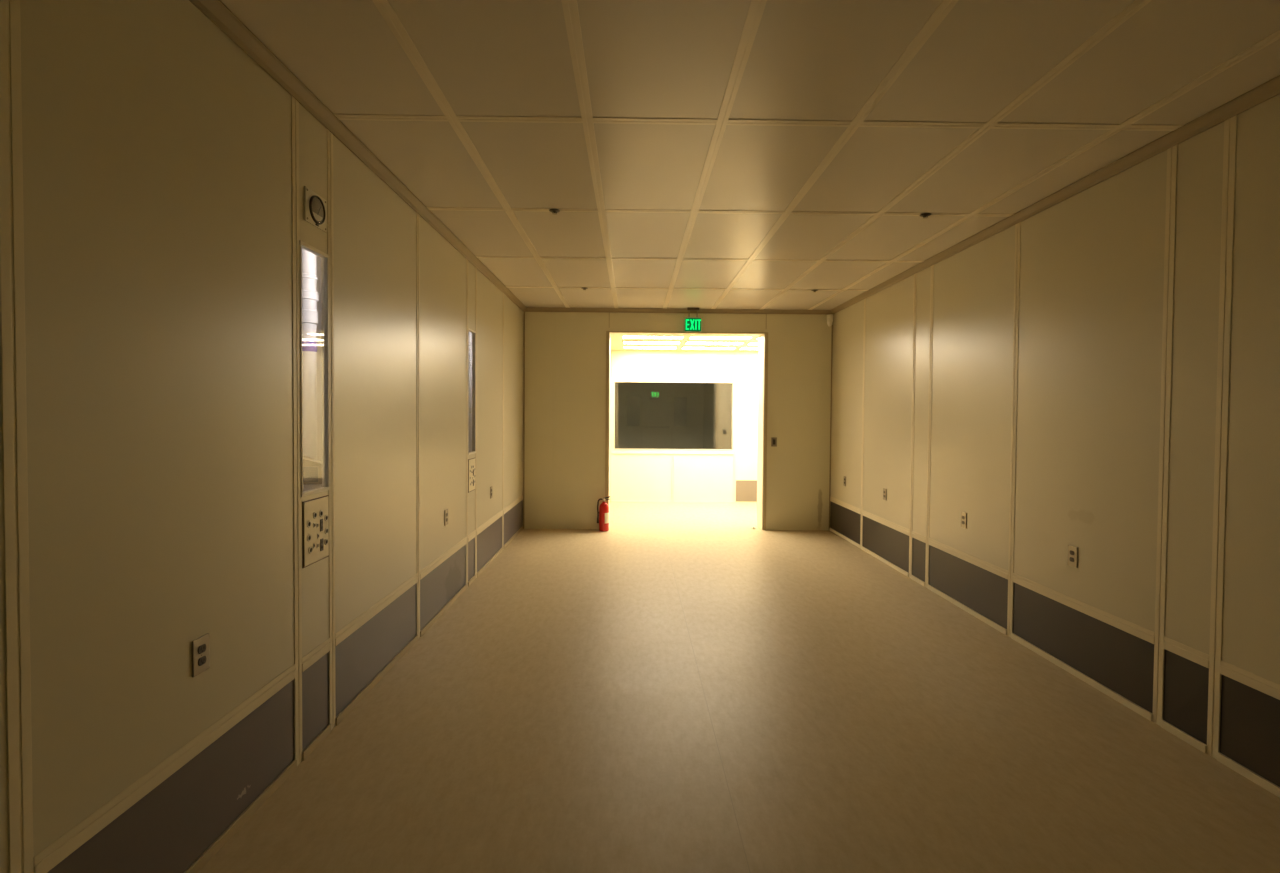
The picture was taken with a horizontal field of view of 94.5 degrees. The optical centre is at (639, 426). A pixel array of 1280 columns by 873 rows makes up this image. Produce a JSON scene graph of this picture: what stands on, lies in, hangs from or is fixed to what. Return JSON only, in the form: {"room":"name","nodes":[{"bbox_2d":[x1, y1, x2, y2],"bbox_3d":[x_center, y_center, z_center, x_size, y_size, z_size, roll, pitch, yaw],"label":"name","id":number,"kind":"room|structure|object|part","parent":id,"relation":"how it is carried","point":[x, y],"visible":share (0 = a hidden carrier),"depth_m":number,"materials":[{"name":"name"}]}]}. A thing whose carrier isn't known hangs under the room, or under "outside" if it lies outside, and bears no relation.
{"room":"clean room","nodes":[
{"label":"clean room","id":0,"kind":"room"},
{"bbox_2d":[0,0,522,872],"bbox_3d":[-1.928,-0.026,2.940,1.019,2.856,9.127,0,1,-1],"label":"wall","id":1,"kind":"structure","parent":0,"point":[154,175],"depth_m":1.87,"materials":[{"name":"beige paint"}]},
{"bbox_3d":[-1.419,1.021,1.911,0.005,0.059,1.066,0,1,-1],"label":"chair rail","id":2,"kind":"part","parent":1,"relation":"part of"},
{"bbox_3d":[-1.429,1.221,1.916,0.007,0.342,1.066,0,1,-1],"label":"panel","id":3,"kind":"part","parent":1,"relation":"part of","materials":[{"name":"grey metal"}]},
{"bbox_2d":[192,633,209,676],"bbox_3d":[-1.415,0.737,1.908,0.009,0.116,0.072,0,1,-1],"label":"wall outlet","id":4,"kind":"object","parent":1,"relation":"attached to","point":[201,645],"visible":1,"depth_m":1.90,"materials":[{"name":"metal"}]},
{"bbox_2d":[198,644,205,653],"bbox_3d":[-1.412,0.717,1.908,0.004,0.025,0.034,0,1,-1],"label":"receptacle","id":5,"kind":"object","parent":4,"relation":"attached to","point":[201,647],"depth_m":1.91,"materials":[{"name":"black plastic"}]},
{"bbox_2d":[198,656,205,665],"bbox_3d":[-1.413,0.756,1.909,0.004,0.025,0.034,0,1,-1],"label":"receptacle","id":6,"kind":"object","parent":4,"relation":"attached to","point":[201,659],"depth_m":1.91,"materials":[{"name":"black plastic"}]},
{"bbox_2d":[300,240,329,496],"bbox_3d":[-1.430,-0.242,2.583,0.030,1.070,0.228,0,1,-1],"label":"window","id":7,"kind":"structure","parent":1,"relation":"in","point":[324,257],"depth_m":2.68,"materials":[{"name":"clear glass"}]},
{"bbox_2d":[302,495,328,567],"bbox_3d":[-1.421,0.456,2.602,0.009,0.282,0.210,0,1,-1],"label":"panel","id":8,"kind":"object","parent":1,"relation":"attached to","point":[315,512],"visible":1,"depth_m":2.59,"materials":[{"name":"paint"}]},
{"bbox_2d":[320,538,322,550],"bbox_3d":[-1.420,0.527,2.641,0.003,0.054,0.024,0,1,-1],"label":"power socket","id":9,"kind":"object","parent":8,"relation":"attached to","point":[321,539],"depth_m":2.64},
{"bbox_2d":[320,519,322,531],"bbox_3d":[-1.419,0.439,2.637,0.003,0.054,0.024,0,1,-1],"label":"power socket","id":10,"kind":"object","parent":8,"relation":"attached to","point":[321,520],"depth_m":2.63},
{"bbox_2d":[304,186,326,232],"bbox_3d":[-1.408,-0.943,2.577,0.017,0.144,0.172,0,1,-1],"label":"pressure gauge","id":11,"kind":"object","parent":1,"relation":"attached to","point":[315,206],"visible":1,"depth_m":2.56,"materials":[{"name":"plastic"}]},
{"bbox_3d":[-1.405,-0.910,2.577,0.001,0.026,0.083,0,1,-1],"label":"dial plate","id":12,"kind":"part","parent":11,"relation":"part of","materials":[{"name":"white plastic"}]},
{"bbox_3d":[-1.438,1.206,2.615,0.007,0.342,0.228,0,1,-1],"label":"panel","id":13,"kind":"part","parent":1,"relation":"part of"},
{"bbox_3d":[-1.427,1.006,2.610,0.005,0.059,0.228,0,1,-1],"label":"chair rail","id":14,"kind":"part","parent":1,"relation":"part of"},
{"bbox_2d":[189,0,525,311],"bbox_3d":[-1.394,-1.375,2.917,0.048,0.050,9.127,0,1,-1],"label":"trim","id":15,"kind":"structure","parent":1,"relation":"attached to","point":[215,11],"depth_m":2.58,"materials":[{"name":"beige metal"}]},
{"bbox_3d":[-1.446,1.191,3.308,0.007,0.342,1.055,0,1,-1],"label":"panel","id":16,"kind":"part","parent":1,"relation":"part of","materials":[{"name":"grey plastic"}]},
{"bbox_3d":[-1.436,0.990,3.304,0.005,0.059,1.055,0,1,-1],"label":"chair rail","id":17,"kind":"part","parent":1,"relation":"part of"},
{"bbox_3d":[-1.460,1.166,4.427,0.007,0.342,1.080,0,1,-1],"label":"panel","id":18,"kind":"part","parent":1,"relation":"part of","materials":[{"name":"grey plastic"}]},
{"bbox_3d":[-1.450,0.966,4.423,0.005,0.059,1.080,0,1,-1],"label":"chair rail","id":19,"kind":"part","parent":1,"relation":"part of","materials":[{"name":"beige metal"}]},
{"bbox_2d":[445,509,447,525],"bbox_3d":[-1.446,0.678,4.423,0.009,0.116,0.072,0,1,-1],"label":"wall outlet","id":20,"kind":"object","parent":1,"relation":"attached to","point":[446,510],"visible":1,"depth_m":4.41,"materials":[{"name":"plastic"}]},
{"bbox_2d":[468,458,474,492],"bbox_3d":[-1.453,0.418,5.118,0.009,0.282,0.210,0,1,-1],"label":"panel","id":21,"kind":"object","parent":1,"relation":"attached to","point":[471,462],"visible":1,"depth_m":5.09,"materials":[{"name":"paint"}]},
{"bbox_3d":[-1.459,0.950,5.129,0.005,0.059,0.230,0,1,-1],"label":"chair rail","id":22,"kind":"part","parent":1,"relation":"part of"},
{"bbox_3d":[-1.469,1.151,5.134,0.007,0.342,0.230,0,1,-1],"label":"panel","id":23,"kind":"part","parent":1,"relation":"part of","materials":[{"name":"grey metal"}]},
{"bbox_2d":[468,328,475,454],"bbox_3d":[-1.461,-0.297,5.102,0.030,1.070,0.230,0,1,-1],"label":"window","id":24,"kind":"structure","parent":1,"relation":"in","point":[469,329],"depth_m":5.20,"materials":[{"name":"clear glass"}]},
{"bbox_3d":[-1.478,1.135,5.825,0.007,0.342,1.049,0,1,-1],"label":"panel","id":25,"kind":"part","parent":1,"relation":"part of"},
{"bbox_3d":[-1.467,0.935,5.821,0.005,0.059,1.049,0,1,-1],"label":"chair rail","id":26,"kind":"part","parent":1,"relation":"part of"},
{"bbox_3d":[-1.482,0.910,6.964,0.005,0.059,1.134,0,1,-1],"label":"chair rail","id":27,"kind":"part","parent":1,"relation":"part of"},
{"bbox_3d":[-1.492,1.110,6.968,0.007,0.342,1.134,0,1,-1],"label":"panel","id":28,"kind":"part","parent":1,"relation":"part of","materials":[{"name":"grey metal"}]},
{"bbox_2d":[302,248,318,458],"bbox_3d":[-1.791,0.022,3.199,0.099,2.750,0.099,2,2,44],"label":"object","id":29,"kind":"object","parent":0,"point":[310,296],"visible":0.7,"depth_m":3.16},
{"bbox_2d":[303,456,321,490],"bbox_3d":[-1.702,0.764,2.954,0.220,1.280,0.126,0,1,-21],"label":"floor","id":30,"kind":"structure","parent":0,"point":[312,468],"depth_m":2.91,"materials":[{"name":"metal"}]},
{"bbox_2d":[469,332,471,451],"bbox_3d":[-1.830,-0.047,6.338,0.099,2.750,0.099,2,2,44],"label":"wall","id":31,"kind":"structure","parent":0,"point":[470,333],"depth_m":6.30,"materials":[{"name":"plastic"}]},
{"bbox_2d":[615,382,731,448],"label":"window","id":32,"kind":"structure","parent":0,"point":[647,415],"depth_m":13.21,"materials":[{"name":"glass"}]},
{"bbox_2d":[523,312,832,529],"bbox_3d":[0.554,-0.088,7.704,5.000,2.806,0.351,0,1,-1],"label":"wall","id":33,"kind":"structure","parent":0,"point":[564,353],"depth_m":7.53,"materials":[{"name":"beige paint"}]},
{"bbox_2d":[524,307,831,314],"bbox_3d":[0.491,-1.462,7.479,3.930,0.050,0.048,0,1,-1],"label":"trim","id":34,"kind":"structure","parent":33,"relation":"attached to","point":[528,309],"depth_m":7.48,"materials":[{"name":"beige metal"}]},
{"bbox_2d":[605,331,767,529],"bbox_3d":[0.589,0.054,7.705,2.058,2.522,0.361,0,1,-1],"label":"door frame","id":35,"kind":"structure","parent":33,"relation":"in","point":[763,360],"depth_m":7.56,"materials":[{"name":"paint"}]},
{"bbox_2d":[771,437,776,446],"bbox_3d":[1.712,0.198,7.546,0.072,0.116,0.018,0,1,-1],"label":"light switch","id":36,"kind":"object","parent":33,"relation":"attached to","point":[773,439],"visible":1,"depth_m":7.55,"materials":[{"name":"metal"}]},
{"bbox_2d":[827,314,832,325],"bbox_3d":[2.391,-1.341,7.467,0.080,0.147,0.074,1,2,34],"label":"sensor","id":37,"kind":"object","parent":33,"relation":"attached to","point":[829,316],"visible":1,"depth_m":7.45,"materials":[{"name":"white plastic"}]},
{"bbox_2d":[610,350,758,502],"bbox_3d":[0.525,0.002,9.893,4.800,2.530,0.134,0,1,-1],"label":"wall","id":38,"kind":"structure","parent":0,"point":[636,475],"depth_m":9.85,"materials":[{"name":"white paint"}]},
{"bbox_3d":[0.546,0.438,9.843,2.015,0.040,0.014,0,1,-1],"label":"chair rail","id":39,"kind":"part","parent":38,"relation":"part of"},
{"bbox_2d":[613,382,733,449],"bbox_3d":[0.559,-0.177,9.891,1.995,1.122,0.130,0,1,-1],"label":"window frame","id":40,"kind":"structure","parent":38,"relation":"in","point":[732,420],"depth_m":9.84,"materials":[{"name":"white metal"}]},
{"bbox_3d":[1.776,1.076,9.877,0.355,0.356,0.004,0,1,-1],"label":"panel","id":41,"kind":"part","parent":38,"relation":"part of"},
{"bbox_2d":[611,336,758,350],"bbox_3d":[0.547,-1.271,8.887,5.000,0.060,2.090,0,1,-1],"label":"ceiling","id":42,"kind":"structure","parent":0,"point":[616,341],"depth_m":9.01,"materials":[{"name":"white"}]},
{"bbox_2d":[623,346,677,348],"bbox_3d":[0.161,-1.248,9.357,0.860,0.012,0.310,0,1,-1],"label":"recessed light","id":43,"kind":"object","parent":42,"relation":"in","point":[624,347],"visible":1,"depth_m":9.34,"materials":[{"name":"white plastic"}]},
{"bbox_2d":[622,341,681,343],"bbox_3d":[0.169,-1.234,8.698,0.860,0.012,0.310,0,1,-1],"label":"recessed light","id":44,"kind":"object","parent":42,"relation":"in","point":[623,342],"visible":1,"depth_m":8.68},
{"bbox_2d":[621,336,684,338],"bbox_3d":[0.177,-1.220,8.058,0.860,0.012,0.310,0,1,-1],"label":"recessed light","id":45,"kind":"object","parent":42,"relation":"in","point":[622,337],"visible":0.57,"depth_m":8.12,"materials":[{"name":"white plastic"}]},
{"bbox_2d":[681,346,736,349],"bbox_3d":[1.085,-1.242,9.369,0.860,0.012,0.310,0,1,-1],"label":"recessed light","id":46,"kind":"object","parent":42,"relation":"in","point":[682,347],"visible":1,"depth_m":9.40,"materials":[{"name":"white plastic"}]},
{"bbox_2d":[684,341,744,344],"bbox_3d":[1.094,-1.227,8.709,0.860,0.012,0.310,0,1,-1],"label":"recessed light","id":47,"kind":"object","parent":42,"relation":"in","point":[686,342],"visible":1,"depth_m":8.73,"materials":[{"name":"white plastic"}]},
{"bbox_2d":[688,337,752,339],"bbox_3d":[1.102,-1.213,8.070,0.860,0.012,0.310,0,1,-1],"label":"recessed light","id":48,"kind":"object","parent":42,"relation":"in","point":[733,338],"visible":0.45,"depth_m":8.15,"materials":[{"name":"white plastic"}]},
{"bbox_2d":[738,347,758,349],"bbox_3d":[2.010,-1.236,9.381,0.860,0.012,0.310,0,1,-1],"label":"recessed light","id":49,"kind":"object","parent":42,"relation":"in","point":[741,348],"visible":0.51,"depth_m":9.38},
{"bbox_2d":[746,342,758,344],"bbox_3d":[2.019,-1.221,8.721,0.860,0.012,0.310,0,1,-1],"label":"recessed light","id":50,"kind":"object","parent":42,"relation":"in","point":[749,343],"visible":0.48,"depth_m":8.71,"materials":[{"name":"white plastic"}]},
{"bbox_2d":[198,502,1279,872],"bbox_3d":[0.567,1.406,5.840,5.200,0.100,15.200,0,1,-1],"label":"floor","id":51,"kind":"structure","parent":0,"point":[673,687],"depth_m":2.64,"materials":[{"name":"beige laminate"}]},
{"bbox_2d":[597,496,609,531],"bbox_3d":[-0.457,1.095,7.441,0.127,0.438,0.139,2,2,44],"label":"fire extinguisher","id":52,"kind":"object","parent":51,"relation":"on","point":[603,511],"visible":1,"depth_m":7.40,"materials":[{"name":"red paint"}]},
{"bbox_2d":[220,0,1279,309],"bbox_3d":[0.548,-1.425,2.890,4.130,0.082,9.227,0,1,-1],"label":"ceiling","id":53,"kind":"structure","parent":0,"point":[701,154],"depth_m":2.60,"materials":[{"name":"beige metal"}]},
{"bbox_2d":[549,209,559,214],"bbox_3d":[-0.558,-1.400,3.867,0.072,0.022,0.072,0,1,-1],"label":"sprinkler head","id":54,"kind":"object","parent":53,"relation":"attached to","point":[554,211],"visible":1,"depth_m":3.86},
{"bbox_2d":[685,308,700,330],"bbox_3d":[0.665,-1.337,7.411,0.252,0.294,0.070,0,1,-1],"label":"exit sign","id":55,"kind":"object","parent":53,"relation":"hanging from","point":[691,324],"visible":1,"depth_m":7.41,"materials":[{"name":"green metal"}]},
{"bbox_2d":[919,213,930,218],"bbox_3d":[1.880,-1.383,3.898,0.072,0.022,0.072,0,1,-1],"label":"sprinkler head","id":56,"kind":"object","parent":53,"relation":"attached to","point":[925,215],"visible":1,"depth_m":3.89},
{"bbox_2d":[829,94,1279,797],"bbox_3d":[2.511,0.029,2.996,0.035,2.806,9.127,0,1,-1],"label":"wall","id":57,"kind":"structure","parent":0,"point":[1097,373],"depth_m":3.14,"materials":[{"name":"beige paint"}]},
{"bbox_3d":[2.442,0.935,7.073,0.005,0.059,1.015,0,1,-1],"label":"chair rail","id":58,"kind":"part","parent":57,"relation":"part of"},
{"bbox_3d":[2.450,1.135,7.077,0.007,0.342,1.015,0,1,-1],"label":"panel","id":59,"kind":"part","parent":57,"relation":"part of","materials":[{"name":"grey plastic"}]},
{"bbox_2d":[883,488,886,499],"bbox_3d":[2.456,0.679,5.941,0.009,0.116,0.072,0,1,-1],"label":"wall outlet","id":60,"kind":"object","parent":57,"relation":"attached to","point":[884,489],"visible":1,"depth_m":5.93,"materials":[{"name":"plastic"}]},
{"bbox_3d":[2.456,0.959,5.962,0.005,0.059,1.104,0,1,-1],"label":"chair rail","id":61,"kind":"part","parent":57,"relation":"part of","materials":[{"name":"beige metal"}]},
{"bbox_3d":[2.464,1.160,5.966,0.007,0.342,1.104,0,1,-1],"label":"panel","id":62,"kind":"part","parent":57,"relation":"part of","materials":[{"name":"black plastic"}]},
{"bbox_3d":[2.465,0.975,5.232,0.005,0.059,0.251,0,1,-1],"label":"chair rail","id":63,"kind":"part","parent":57,"relation":"part of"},
{"bbox_3d":[2.473,1.176,5.237,0.007,0.342,0.251,0,1,-1],"label":"panel","id":64,"kind":"part","parent":57,"relation":"part of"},
{"bbox_2d":[961,512,966,527],"bbox_3d":[2.474,0.715,4.525,0.009,0.116,0.072,0,1,-1],"label":"wall outlet","id":65,"kind":"object","parent":57,"relation":"attached to","point":[963,515],"visible":1,"depth_m":4.52,"materials":[{"name":"plastic"}]},
{"bbox_3d":[2.474,0.991,4.521,0.005,0.059,1.068,0,1,-1],"label":"chair rail","id":66,"kind":"part","parent":57,"relation":"part of","materials":[{"name":"beige metal"}]},
{"bbox_3d":[2.482,1.192,4.526,0.007,0.342,1.068,0,1,-1],"label":"panel","id":67,"kind":"part","parent":57,"relation":"part of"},
{"bbox_2d":[831,75,1279,313],"bbox_3d":[2.488,-1.349,2.966,0.048,0.050,9.127,0,1,-1],"label":"trim","id":68,"kind":"structure","parent":57,"relation":"attached to","point":[1269,89],"depth_m":3.12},
{"bbox_2d":[1067,545,1077,567],"bbox_3d":[2.488,0.746,3.405,0.009,0.116,0.072,0,1,-1],"label":"wall outlet","id":69,"kind":"object","parent":57,"relation":"attached to","point":[1072,551],"visible":1,"depth_m":3.40,"materials":[{"name":"plastic"}]},
{"bbox_3d":[2.496,1.216,3.407,0.007,0.342,1.066,0,1,-1],"label":"panel","id":70,"kind":"part","parent":57,"relation":"part of","materials":[{"name":"black plastic"}]},
{"bbox_3d":[2.488,1.016,3.402,0.005,0.059,1.066,0,1,-1],"label":"chair rail","id":71,"kind":"part","parent":57,"relation":"part of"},
{"bbox_3d":[2.504,1.232,2.712,0.007,0.342,0.220,0,1,-1],"label":"panel","id":72,"kind":"part","parent":57,"relation":"part of","materials":[{"name":"grey plastic"}]},
{"bbox_3d":[2.497,1.031,2.708,0.005,0.059,0.220,0,1,-1],"label":"chair rail","id":73,"kind":"part","parent":57,"relation":"part of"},
{"bbox_3d":[2.505,1.046,2.008,0.005,0.059,1.075,0,1,-1],"label":"chair rail","id":74,"kind":"part","parent":57,"relation":"part of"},
{"bbox_3d":[2.513,1.247,2.013,0.007,0.342,1.075,0,1,-1],"label":"panel","id":75,"kind":"part","parent":57,"relation":"part of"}
]}

